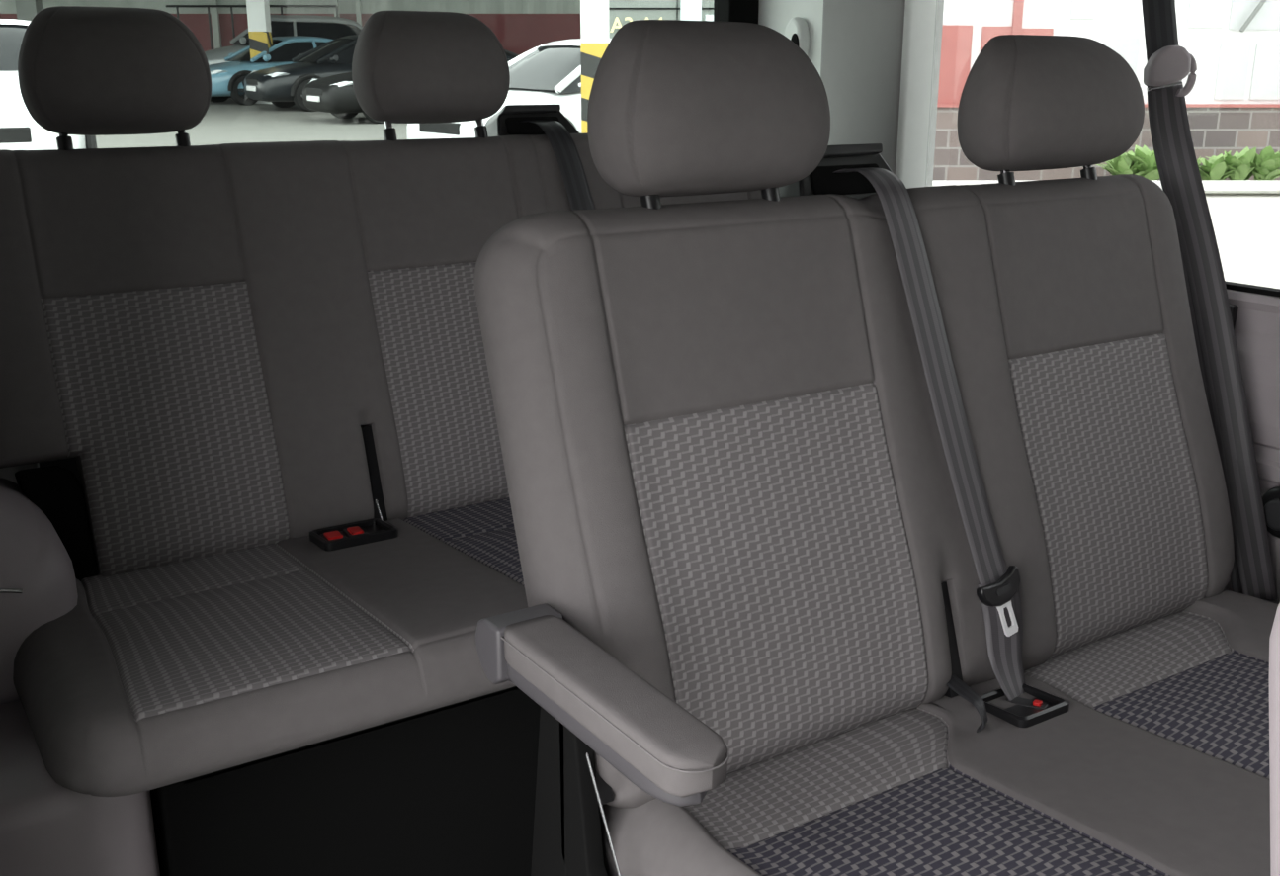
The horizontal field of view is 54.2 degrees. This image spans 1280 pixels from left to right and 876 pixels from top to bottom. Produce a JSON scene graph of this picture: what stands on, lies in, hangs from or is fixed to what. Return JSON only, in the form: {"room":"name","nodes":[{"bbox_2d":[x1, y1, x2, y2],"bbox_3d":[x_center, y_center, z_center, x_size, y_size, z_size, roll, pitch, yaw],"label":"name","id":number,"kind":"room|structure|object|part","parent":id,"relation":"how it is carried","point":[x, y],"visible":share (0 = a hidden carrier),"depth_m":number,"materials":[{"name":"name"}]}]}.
{"room":"vehicle interior","nodes":[
{"label":"vehicle interior","id":0,"kind":"room"},
{"bbox_2d":[38,457,80,481],"bbox_3d":[-0.504,-0.329,2.438,1.940,1.570,0.060,-10,19,-31],"label":"wall","id":1,"kind":"structure","parent":0,"point":[70,464],"depth_m":2.18,"materials":[{"name":"black plastic"}]},
{"bbox_2d":[0,588,22,593],"bbox_3d":[-0.785,0.183,1.509,0.070,0.024,0.006,-10,19,-31],"label":"rod","id":2,"kind":"object","parent":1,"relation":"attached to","point":[5,590],"visible":1,"depth_m":1.52,"materials":[{"name":"silver metal"}]},
{"bbox_2d":[0,462,39,483],"bbox_3d":[-1.036,0.007,1.846,0.230,0.115,0.300,-10,19,-31],"label":"trim","id":3,"kind":"structure","parent":1,"relation":"attached to","point":[5,472],"depth_m":1.77,"materials":[{"name":"black plastic"}]},
{"bbox_2d":[0,477,78,704],"bbox_3d":[-0.948,0.355,1.796,0.242,0.615,0.560,-10,19,-31],"label":"trim","id":4,"kind":"structure","parent":1,"relation":"attached to","point":[34,559],"depth_m":1.56,"materials":[{"name":"grey plastic"}]},
{"bbox_2d":[713,0,759,23],"bbox_3d":[-0.500,-0.703,2.308,1.765,0.660,0.060,-10,19,-31],"label":"window","id":5,"kind":"structure","parent":1,"relation":"in","point":[742,11],"depth_m":2.69,"materials":[{"name":"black glass"}]},
{"bbox_3d":[0.436,0.858,1.259,1.940,0.050,3.560,-10,19,-31],"label":"floor","id":6,"kind":"structure","parent":0,"visible":0},
{"bbox_2d":[0,699,160,875],"bbox_3d":[-0.719,0.554,1.469,0.267,0.415,0.250,-10,19,-31],"label":"trim","id":7,"kind":"structure","parent":6,"relation":"on","point":[47,827],"depth_m":1.36,"materials":[{"name":"grey plastic"}]},
{"bbox_2d":[0,5,762,875],"bbox_3d":[-0.173,-0.016,1.918,1.496,1.240,0.861,-10,19,-31],"label":"seat","id":8,"kind":"object","parent":6,"relation":"on","point":[287,529],"visible":0.55,"depth_m":1.77,"materials":[{"name":"grey fabric"}]},
{"bbox_3d":[-0.823,0.142,1.769,0.077,0.210,0.118,-10,19,-31],"label":"hinge plate","id":9,"kind":"part","parent":8,"relation":"part of","materials":[{"name":"black plastic"}]},
{"bbox_3d":[-0.678,-0.007,1.811,0.282,0.403,0.125,-10,19,-31],"label":"woven panel","id":10,"kind":"part","parent":8,"relation":"part of","materials":[{"name":"grey fabric"}]},
{"bbox_3d":[-0.644,0.213,1.778,0.287,0.072,0.220,-10,19,-31],"label":"roll panel","id":11,"kind":"part","parent":8,"relation":"part of","materials":[{"name":"grey fabric"}]},
{"bbox_3d":[-0.491,0.237,1.519,0.307,0.038,0.376,-10,19,-31],"label":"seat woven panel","id":12,"kind":"part","parent":8,"relation":"part of","materials":[{"name":"grey fabric"}]},
{"bbox_2d":[12,517,527,796],"bbox_3d":[-0.110,0.181,1.873,1.496,0.136,0.629,-10,19,-31],"label":"cushion","id":13,"kind":"object","parent":8,"relation":"on","point":[190,647],"depth_m":1.48,"materials":[{"name":"grey fabric"}]},
{"bbox_2d":[309,517,398,551],"bbox_3d":[-0.429,0.145,1.873,0.113,0.024,0.085,-10,19,-31],"label":"seat belt buckle","id":14,"kind":"object","parent":8,"relation":"on","point":[325,534],"depth_m":1.86,"materials":[{"name":"black"}]},
{"bbox_3d":[-0.437,0.072,1.993,0.021,0.193,0.134,-10,19,-31],"label":"slot trim","id":15,"kind":"part","parent":8,"relation":"part of","materials":[{"name":"black plastic"}]},
{"bbox_3d":[-0.111,0.417,1.978,1.300,0.375,0.400,-10,19,-31],"label":"frame","id":16,"kind":"part","parent":8,"relation":"part of","materials":[{"name":"black rubber"}]},
{"bbox_3d":[-0.305,-0.189,2.097,1.480,0.608,0.279,-10,19,-31],"label":"backrest","id":17,"kind":"part","parent":8,"relation":"part of","materials":[{"name":"grey fabric"}]},
{"bbox_3d":[-0.411,-0.510,2.043,0.012,0.082,0.037,-10,19,-31],"label":"headrest post","id":18,"kind":"part","parent":8,"relation":"part of","materials":[{"name":"silver metal"}]},
{"bbox_3d":[-0.281,-0.078,2.056,0.282,0.403,0.125,-10,19,-31],"label":"woven panel","id":19,"kind":"part","parent":8,"relation":"part of","materials":[{"name":"grey fabric"}]},
{"bbox_3d":[-0.237,0.140,2.029,0.285,0.072,0.220,-10,19,-31],"label":"roll panel","id":20,"kind":"part","parent":8,"relation":"part of","materials":[{"name":"grey fabric"}]},
{"bbox_3d":[-0.273,-0.534,2.128,0.012,0.082,0.037,-10,19,-31],"label":"headrest post","id":21,"kind":"part","parent":8,"relation":"part of","materials":[{"name":"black metal"}]},
{"bbox_3d":[-0.076,0.162,1.775,0.285,0.038,0.376,-10,19,-31],"label":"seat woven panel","id":22,"kind":"part","parent":8,"relation":"part of","materials":[{"name":"grey fabric"}]},
{"bbox_2d":[484,103,579,136],"bbox_3d":[-0.191,-0.553,2.233,0.177,0.083,0.079,-10,19,-31],"label":"outlet","id":23,"kind":"object","parent":8,"relation":"attached to","point":[513,120],"depth_m":2.19,"materials":[{"name":"black plastic"}]},
{"bbox_2d":[473,19,1278,875],"bbox_3d":[0.456,0.173,1.344,1.170,1.196,0.892,-10,19,-31],"label":"seat","id":24,"kind":"object","parent":6,"relation":"on","point":[866,523],"visible":0.99,"depth_m":1.36,"materials":[{"name":"grey fabric"}]},
{"bbox_3d":[0.000,0.553,1.213,0.021,0.540,0.498,-10,19,-31],"label":"frame","id":25,"kind":"part","parent":24,"relation":"part of","materials":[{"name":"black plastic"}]},
{"bbox_3d":[-0.077,0.203,1.270,0.023,0.300,0.158,-10,19,-31],"label":"hinge plate","id":26,"kind":"part","parent":24,"relation":"part of","materials":[{"name":"black plastic"}]},
{"bbox_3d":[-0.029,0.245,1.094,0.058,0.038,0.285,-10,19,-31],"label":"armrest","id":27,"kind":"part","parent":24,"relation":"part of","materials":[{"name":"grey plastic"}]},
{"bbox_3d":[0.158,0.161,1.372,0.345,0.389,0.122,-10,19,-31],"label":"woven panel","id":28,"kind":"part","parent":24,"relation":"part of","materials":[{"name":"grey fabric"}]},
{"bbox_3d":[0.181,0.372,1.365,0.371,0.079,0.196,-10,19,-31],"label":"roll panel","id":29,"kind":"part","parent":24,"relation":"part of","materials":[{"name":"grey fabric"}]},
{"bbox_2d":[778,143,892,199],"bbox_3d":[0.255,-0.323,1.573,0.187,0.093,0.072,-10,19,-31],"label":"outlet","id":30,"kind":"object","parent":24,"relation":"attached to","point":[835,174],"depth_m":1.53,"materials":[{"name":"black plastic"}]},
{"bbox_2d":[599,590,1278,875],"bbox_3d":[0.559,0.393,1.335,1.072,0.184,0.663,-10,19,-31],"label":"cushion","id":31,"kind":"object","parent":24,"relation":"on","point":[1123,732],"depth_m":1.32,"materials":[{"name":"grey fabric"}]},
{"bbox_3d":[0.312,0.399,1.093,0.302,0.048,0.400,-10,19,-31],"label":"navy woven panel","id":32,"kind":"part","parent":24,"relation":"part of","materials":[{"name":"blue fabric"}]},
{"bbox_3d":[0.348,0.249,1.519,0.023,0.166,0.121,-10,19,-31],"label":"slot trim","id":33,"kind":"part","parent":24,"relation":"part of","materials":[{"name":"black plastic"}]},
{"bbox_3d":[0.433,0.212,1.476,0.028,0.042,0.017,-10,19,-31],"label":"tongue blade","id":34,"kind":"part","parent":24,"relation":"part of","materials":[{"name":"white metal"}]},
{"bbox_2d":[980,682,1068,727],"bbox_3d":[0.442,0.311,1.449,0.083,0.023,0.079,-10,19,-31],"label":"seat belt buckle","id":35,"kind":"object","parent":24,"relation":"on","point":[1007,705],"depth_m":1.44,"materials":[{"name":"black plastic"}]},
{"bbox_3d":[0.623,0.078,1.658,0.315,0.389,0.122,-10,19,-31],"label":"woven panel","id":36,"kind":"part","parent":24,"relation":"part of","materials":[{"name":"grey fabric"}]},
{"bbox_3d":[0.618,0.298,1.635,0.354,0.071,0.195,-10,19,-31],"label":"roll panel","id":37,"kind":"part","parent":24,"relation":"part of","materials":[{"name":"grey fabric"}]},
{"bbox_3d":[0.748,0.325,1.363,0.285,0.041,0.399,-10,19,-31],"label":"navy woven panel","id":38,"kind":"part","parent":24,"relation":"part of","materials":[{"name":"blue fabric"}]},
{"bbox_2d":[1269,601,1279,875],"bbox_3d":[0.684,0.543,0.603,0.503,0.921,0.661,-10,19,-31],"label":"seat","id":39,"kind":"object","parent":6,"relation":"on","point":[1274,640],"visible":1,"depth_m":0.63,"materials":[{"name":"grey plastic"}]},
{"bbox_3d":[1.210,-0.059,1.510,0.060,1.570,3.560,-10,19,-31],"label":"wall","id":40,"kind":"structure","parent":0,"visible":0},
{"bbox_2d":[758,0,823,76],"bbox_3d":[0.330,-0.427,2.776,0.035,1.570,0.270,-10,19,-31],"label":"trim","id":41,"kind":"structure","parent":40,"relation":"attached to","point":[776,15],"depth_m":2.60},
{"bbox_2d":[783,16,810,56],"bbox_3d":[0.326,-0.823,2.608,0.033,0.104,0.064,-10,19,-31],"label":"guide","id":42,"kind":"object","parent":40,"relation":"attached to","point":[797,31],"visible":0.58,"depth_m":2.58,"materials":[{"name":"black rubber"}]},
{"bbox_2d":[820,0,905,173],"bbox_3d":[0.454,-0.366,2.564,0.085,1.570,0.225,-10,19,-31],"label":"trim","id":43,"kind":"structure","parent":40,"relation":"attached to","point":[862,40],"depth_m":2.42,"materials":[{"name":"grey plastic"}]},
{"bbox_2d":[895,0,943,188],"bbox_3d":[0.533,-0.730,2.365,0.090,0.760,0.010,-10,19,-31],"label":"trim","id":44,"kind":"structure","parent":40,"relation":"attached to","point":[923,19],"depth_m":2.38,"materials":[{"name":"grey plastic"}]},
{"bbox_2d":[1229,303,1238,330],"bbox_3d":[0.896,-0.183,1.902,0.028,0.044,0.026,-10,19,-31],"label":"grab catch","id":45,"kind":"object","parent":40,"relation":"attached to","point":[1234,308],"visible":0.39,"depth_m":1.89,"materials":[{"name":"black plastic"}]},
{"bbox_2d":[1224,289,1279,601],"bbox_3d":[1.331,0.355,1.401,0.093,0.836,3.060,-10,19,-31],"label":"trim","id":46,"kind":"structure","parent":40,"relation":"attached to","point":[1257,322],"depth_m":1.86,"materials":[{"name":"grey plastic"}]},
{"bbox_2d":[1224,280,1279,297],"bbox_3d":[0.924,-0.223,1.883,0.024,0.009,1.470,-10,19,-31],"label":"trim","id":47,"kind":"structure","parent":40,"relation":"attached to","point":[1233,286],"depth_m":1.88,"materials":[{"name":"black rubber"}]},
{"bbox_2d":[1262,485,1279,538],"bbox_3d":[0.948,0.110,1.835,0.048,0.080,0.080,-10,19,-31],"label":"handle","id":48,"kind":"object","parent":40,"relation":"attached to","point":[1271,497],"visible":0.91,"depth_m":1.83,"materials":[{"name":"black plastic"}]},
{"label":"outside","id":49,"kind":"structure","parent":0,"visible":0},
{"bbox_2d":[95,95,407,148],"bbox_3d":[-12.000,-5.915,23.274,36.000,0.884,26.000,0,16,0],"label":"floor","id":50,"kind":"structure","parent":49,"point":[226,122],"depth_m":21.03,"materials":[{"name":"grey concrete"}]},
{"bbox_2d":[14,0,43,20],"bbox_3d":[-15.807,-10.795,32.477,0.516,3.574,0.400,0,16,0],"label":"post","id":51,"kind":"object","parent":50,"relation":"on","point":[27,10],"visible":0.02,"depth_m":32.21,"materials":[{"name":"grey concrete"}]},
{"bbox_2d":[0,18,96,150],"bbox_3d":[-7.055,-3.651,13.703,2.122,1.802,4.651,-7,18,-23],"label":"car","id":52,"kind":"object","parent":50,"relation":"on","point":[19,130],"visible":0.19,"depth_m":12.00,"materials":[{"name":"white paint"}]},
{"bbox_3d":[-6.119,-2.689,11.794,0.522,0.125,0.050,-7,18,-23],"label":"number plate","id":53,"kind":"part","parent":52,"relation":"part of","materials":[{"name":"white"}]},
{"bbox_2d":[0,126,31,143],"bbox_3d":[-6.140,-2.850,11.795,0.720,0.151,0.070,-7,18,-23],"label":"grille","id":54,"kind":"object","parent":52,"relation":"attached to","point":[8,134],"depth_m":11.86,"materials":[{"name":"black"}]},
{"bbox_2d":[209,0,221,48],"bbox_3d":[-11.530,-11.424,33.935,0.163,4.336,0.150,0,16,0],"label":"wall post","id":55,"kind":"object","parent":50,"relation":"on","point":[213,10],"visible":0.44,"depth_m":33.93,"materials":[{"name":"grey concrete"}]},
{"bbox_2d":[166,4,338,49],"bbox_3d":[-10.398,-10.528,33.805,4.597,2.225,0.060,0,16,0],"label":"railing","id":56,"kind":"object","parent":50,"relation":"on","point":[176,6],"visible":0.45,"depth_m":33.48,"materials":[{"name":"black metal"}]},
{"bbox_3d":[-11.568,-10.514,33.809,0.055,2.195,0.055,11,20,33],"label":"rail post","id":57,"kind":"part","parent":56,"relation":"part of","materials":[{"name":"black metal"}]},
{"bbox_3d":[-10.950,-10.514,33.809,0.055,2.195,0.055,-3,16,-10],"label":"rail post","id":58,"kind":"part","parent":56,"relation":"part of","materials":[{"name":"black metal"}]},
{"bbox_3d":[-10.412,-11.568,33.502,4.568,0.060,0.060,0,16,0],"label":"rail","id":59,"kind":"part","parent":56,"relation":"part of","materials":[{"name":"black metal"}]},
{"bbox_2d":[246,0,272,103],"bbox_3d":[-8.500,-9.385,27.888,0.407,3.757,0.407,0,16,0],"label":"pillar","id":60,"kind":"structure","parent":50,"relation":"on","point":[258,11],"depth_m":27.78,"materials":[{"name":"white paint"}]},
{"bbox_2d":[209,35,333,105],"bbox_3d":[-8.260,-8.517,28.959,4.449,1.528,2.119,-13,21,-38],"label":"car","id":61,"kind":"object","parent":50,"relation":"on","point":[227,78],"visible":0.34,"depth_m":27.87,"materials":[{"name":"blue paint"}]},
{"bbox_2d":[262,54,270,61],"bbox_3d":[-8.273,-8.416,27.687,0.170,0.160,0.228,-10,19,-31],"label":"mirror","id":62,"kind":"object","parent":61,"relation":"attached to","point":[266,57],"depth_m":27.62,"materials":[{"name":"blue paint"}]},
{"bbox_2d":[204,14,362,97],"bbox_3d":[-9.104,-9.633,31.559,4.550,2.007,2.124,-5,17,-15],"label":"car","id":63,"kind":"object","parent":50,"relation":"on","point":[332,28],"visible":0.2,"depth_m":30.91,"materials":[{"name":"silver metal"}]},
{"bbox_2d":[239,36,246,43],"bbox_3d":[-9.645,-9.651,30.368,0.169,0.158,0.229,-10,19,-31],"label":"mirror","id":64,"kind":"object","parent":63,"relation":"attached to","point":[242,40],"depth_m":30.28,"materials":[{"name":"silver metal"}]},
{"bbox_2d":[244,34,358,111],"bbox_3d":[-6.075,-7.846,26.849,4.669,1.567,2.120,-10,19,-31],"label":"car","id":65,"kind":"object","parent":50,"relation":"on","point":[283,86],"visible":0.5,"depth_m":25.63,"materials":[{"name":"black paint"}]},
{"bbox_3d":[-7.996,-7.186,25.716,0.050,0.116,0.522,-11,19,-32],"label":"number plate","id":66,"kind":"part","parent":65,"relation":"part of","materials":[{"name":"white"}]},
{"bbox_2d":[246,78,257,85],"bbox_3d":[-7.954,-7.323,25.706,0.070,0.143,0.720,-11,19,-32],"label":"grille","id":67,"kind":"object","parent":65,"relation":"attached to","point":[249,81],"depth_m":25.67,"materials":[{"name":"black plastic"}]},
{"bbox_2d":[330,54,339,63],"bbox_3d":[-6.268,-7.753,25.577,0.166,0.159,0.228,-10,19,-31],"label":"mirror","id":68,"kind":"object","parent":65,"relation":"attached to","point":[333,58],"depth_m":25.51,"materials":[{"name":"black paint"}]},
{"bbox_2d":[333,0,340,17],"bbox_3d":[-8.224,-11.424,33.935,0.108,4.336,0.150,0,16,0],"label":"wall post","id":69,"kind":"object","parent":50,"relation":"on","point":[335,2],"visible":0.11,"depth_m":33.82,"materials":[{"name":"grey concrete"}]},
{"bbox_2d":[355,0,361,25],"bbox_3d":[-7.628,-11.424,33.935,0.108,4.336,0.150,0,16,0],"label":"wall post","id":70,"kind":"object","parent":50,"relation":"on","point":[358,2],"visible":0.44,"depth_m":33.85,"materials":[{"name":"grey concrete"}]},
{"bbox_2d":[302,48,519,123],"bbox_3d":[-4.015,-6.744,23.617,4.593,1.487,2.141,-10,19,-31],"label":"car","id":71,"kind":"object","parent":50,"relation":"on","point":[335,95],"visible":0.23,"depth_m":22.23,"materials":[{"name":"black paint"}]},
{"bbox_3d":[-5.864,-6.090,22.455,0.050,0.111,0.522,-11,20,-34],"label":"number plate","id":72,"kind":"part","parent":71,"relation":"part of","materials":[{"name":"white"}]},
{"bbox_2d":[306,86,323,95],"bbox_3d":[-5.824,-6.220,22.448,0.070,0.136,0.720,-11,20,-34],"label":"grille","id":73,"kind":"object","parent":71,"relation":"attached to","point":[310,91],"depth_m":22.41,"materials":[{"name":"black plastic"}]},
{"bbox_2d":[406,38,611,139],"bbox_3d":[-0.707,-4.052,15.258,2.120,1.590,4.449,15,22,42],"label":"car","id":74,"kind":"object","parent":50,"relation":"on","point":[550,73],"visible":0.12,"depth_m":14.20,"materials":[{"name":"white paint"}]},
{"bbox_3d":[-2.235,-3.293,13.831,0.522,0.116,0.050,15,22,42],"label":"number plate","id":75,"kind":"part","parent":74,"relation":"part of","materials":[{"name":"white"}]},
{"bbox_2d":[419,122,460,135],"bbox_3d":[-2.201,-3.433,13.827,0.720,0.141,0.070,15,22,42],"label":"grille","id":76,"kind":"object","parent":74,"relation":"attached to","point":[443,128],"depth_m":13.79,"materials":[{"name":"black"}]},
{"bbox_2d":[580,0,608,133],"bbox_3d":[-0.466,-4.728,12.834,0.295,4.291,0.295,0,16,0],"label":"pillar","id":77,"kind":"structure","parent":50,"relation":"on","point":[594,14],"depth_m":12.87,"materials":[{"name":"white paint"}]},
{"bbox_2d":[608,0,713,38],"bbox_3d":[0.389,-5.494,17.193,1.749,3.017,0.154,0,16,0],"label":"sign board","id":78,"kind":"object","parent":50,"relation":"on","point":[621,12],"visible":0.28,"depth_m":17.04,"materials":[{"name":"grey"}]},
{"bbox_3d":[0.859,-5.875,17.021,0.614,1.364,0.030,0,16,0],"label":"white panel","id":79,"kind":"part","parent":78,"relation":"part of","materials":[{"name":"white"}]},
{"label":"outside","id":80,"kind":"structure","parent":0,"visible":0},
{"bbox_2d":[1204,190,1279,288],"bbox_3d":[10.000,-9.335,33.735,177.238,3.740,168.201,-10,19,-31],"label":"ground","id":81,"kind":"structure","parent":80,"point":[1245,223],"depth_m":10.57,"materials":[{"name":"concrete"}]},
{"bbox_2d":[932,179,1279,190],"bbox_3d":[5.945,-2.612,12.935,8.881,0.079,0.300,0,16,0],"label":"kerb","id":82,"kind":"object","parent":81,"relation":"on","point":[1209,185],"visible":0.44,"depth_m":12.80,"materials":[{"name":"white concrete"}]},
{"bbox_2d":[933,0,1279,179],"bbox_3d":[6.625,-4.972,13.772,9.917,4.200,0.475,0,16,0],"label":"building","id":83,"kind":"structure","parent":81,"relation":"on","point":[1233,104],"depth_m":13.85,"materials":[{"name":"white paint"}]},
{"bbox_3d":[3.460,-4.138,13.892,0.406,0.846,0.050,0,16,0],"label":"red panel","id":84,"kind":"part","parent":83,"relation":"part of","materials":[{"name":"red paint"}]},
{"bbox_3d":[3.938,-4.133,13.893,0.330,0.835,0.050,0,16,0],"label":"red panel","id":85,"kind":"part","parent":83,"relation":"part of","materials":[{"name":"red paint"}]},
{"bbox_3d":[4.146,-4.598,13.743,0.099,1.810,0.060,0,16,0],"label":"red post","id":86,"kind":"part","parent":83,"relation":"part of","materials":[{"name":"red paint"}]},
{"bbox_3d":[4.377,-4.123,13.896,0.351,0.813,0.050,0,16,0],"label":"red panel","id":87,"kind":"part","parent":83,"relation":"part of","materials":[{"name":"red paint"}]},
{"bbox_3d":[4.864,-4.714,13.725,0.264,0.220,0.030,0,16,0],"label":"pane","id":88,"kind":"part","parent":83,"relation":"part of","materials":[{"name":"white glass"}]},
{"bbox_3d":[5.314,-4.102,13.903,0.418,0.659,0.030,0,16,0],"label":"pane","id":89,"kind":"part","parent":83,"relation":"part of","materials":[{"name":"white glass"}]},
{"bbox_3d":[6.226,-4.788,13.703,0.396,0.550,0.030,0,16,0],"label":"pane","id":90,"kind":"part","parent":83,"relation":"part of","materials":[{"name":"white glass"}]},
{"bbox_3d":[6.589,-4.070,13.912,0.330,0.594,0.030,0,16,0],"label":"pane","id":91,"kind":"part","parent":83,"relation":"part of","materials":[{"name":"white"}]},
{"bbox_3d":[6.831,-4.777,13.706,0.681,0.572,0.030,0,16,0],"label":"pane","id":92,"kind":"part","parent":83,"relation":"part of","materials":[{"name":"white glass"}]},
{"bbox_3d":[7.106,-4.070,13.912,0.572,0.594,0.030,0,16,0],"label":"pane","id":93,"kind":"part","parent":83,"relation":"part of","materials":[{"name":"white"}]},
{"bbox_2d":[1096,150,1149,176],"bbox_3d":[5.217,-2.924,13.546,0.606,0.403,0.536,7,18,23],"label":"leafy plant","id":94,"kind":"object","parent":81,"relation":"on","point":[1122,164],"visible":0.57,"depth_m":13.45,"materials":[{"name":"green plant"}]},
{"bbox_2d":[1124,144,1159,179],"bbox_3d":[5.539,-2.930,13.494,0.695,0.444,0.682,3,16,10],"label":"leafy plant","id":95,"kind":"object","parent":81,"relation":"on","point":[1149,163],"visible":0.59,"depth_m":13.40,"materials":[{"name":"green plant"}]},
{"bbox_2d":[1196,156,1203,174],"bbox_3d":[5.901,-2.898,13.582,0.482,0.337,0.439,15,22,42],"label":"leafy plant","id":96,"kind":"object","parent":81,"relation":"on","point":[1199,158],"visible":0.03,"depth_m":13.55,"materials":[{"name":"green plant"}]},
{"bbox_2d":[1198,150,1248,179],"bbox_3d":[6.232,-2.907,13.517,0.587,0.381,0.530,6,17,18],"label":"leafy plant","id":97,"kind":"object","parent":81,"relation":"on","point":[1217,169],"visible":0.73,"depth_m":13.45,"materials":[{"name":"green plant"}]},
{"bbox_2d":[1205,145,1257,179],"bbox_3d":[6.482,-2.938,13.529,0.650,0.445,0.501,-5,17,-17],"label":"leafy plant","id":98,"kind":"object","parent":81,"relation":"on","point":[1242,165],"visible":0.69,"depth_m":13.39,"materials":[{"name":"green plant"}]},
{"bbox_2d":[1248,145,1279,179],"bbox_3d":[6.749,-2.933,13.497,0.666,0.451,0.540,7,18,24],"label":"leafy plant","id":99,"kind":"object","parent":81,"relation":"on","point":[1267,163],"visible":0.86,"depth_m":13.39,"materials":[{"name":"green plant"}]},
{"bbox_3d":[0.442,-0.710,0.831,1.980,0.060,3.600,-10,19,-31],"label":"ceiling","id":100,"kind":"structure","parent":0,"visible":0},
{"bbox_2d":[1141,0,1279,603],"bbox_3d":[0.817,-0.331,1.829,0.076,1.154,0.397,-10,19,-31],"label":"belt","id":101,"kind":"object","parent":100,"relation":"hanging from","point":[1168,63],"visible":0.83,"depth_m":1.84,"materials":[{"name":"grey fabric"}]},
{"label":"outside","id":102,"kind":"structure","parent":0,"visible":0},
{"bbox_2d":[0,0,580,13],"bbox_3d":[-10.042,-12.647,33.834,22.954,2.215,0.040,0,16,0],"label":"wall","id":103,"kind":"structure","parent":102,"point":[6,6],"depth_m":34.08,"materials":[{"name":"paint"}]},
{"bbox_2d":[0,13,581,54],"bbox_3d":[-10.028,-10.364,34.503,22.922,2.538,0.150,0,16,0],"label":"trim","id":104,"kind":"structure","parent":103,"relation":"attached to","point":[518,34],"depth_m":34.16,"materials":[{"name":"red paint"}]}
]}

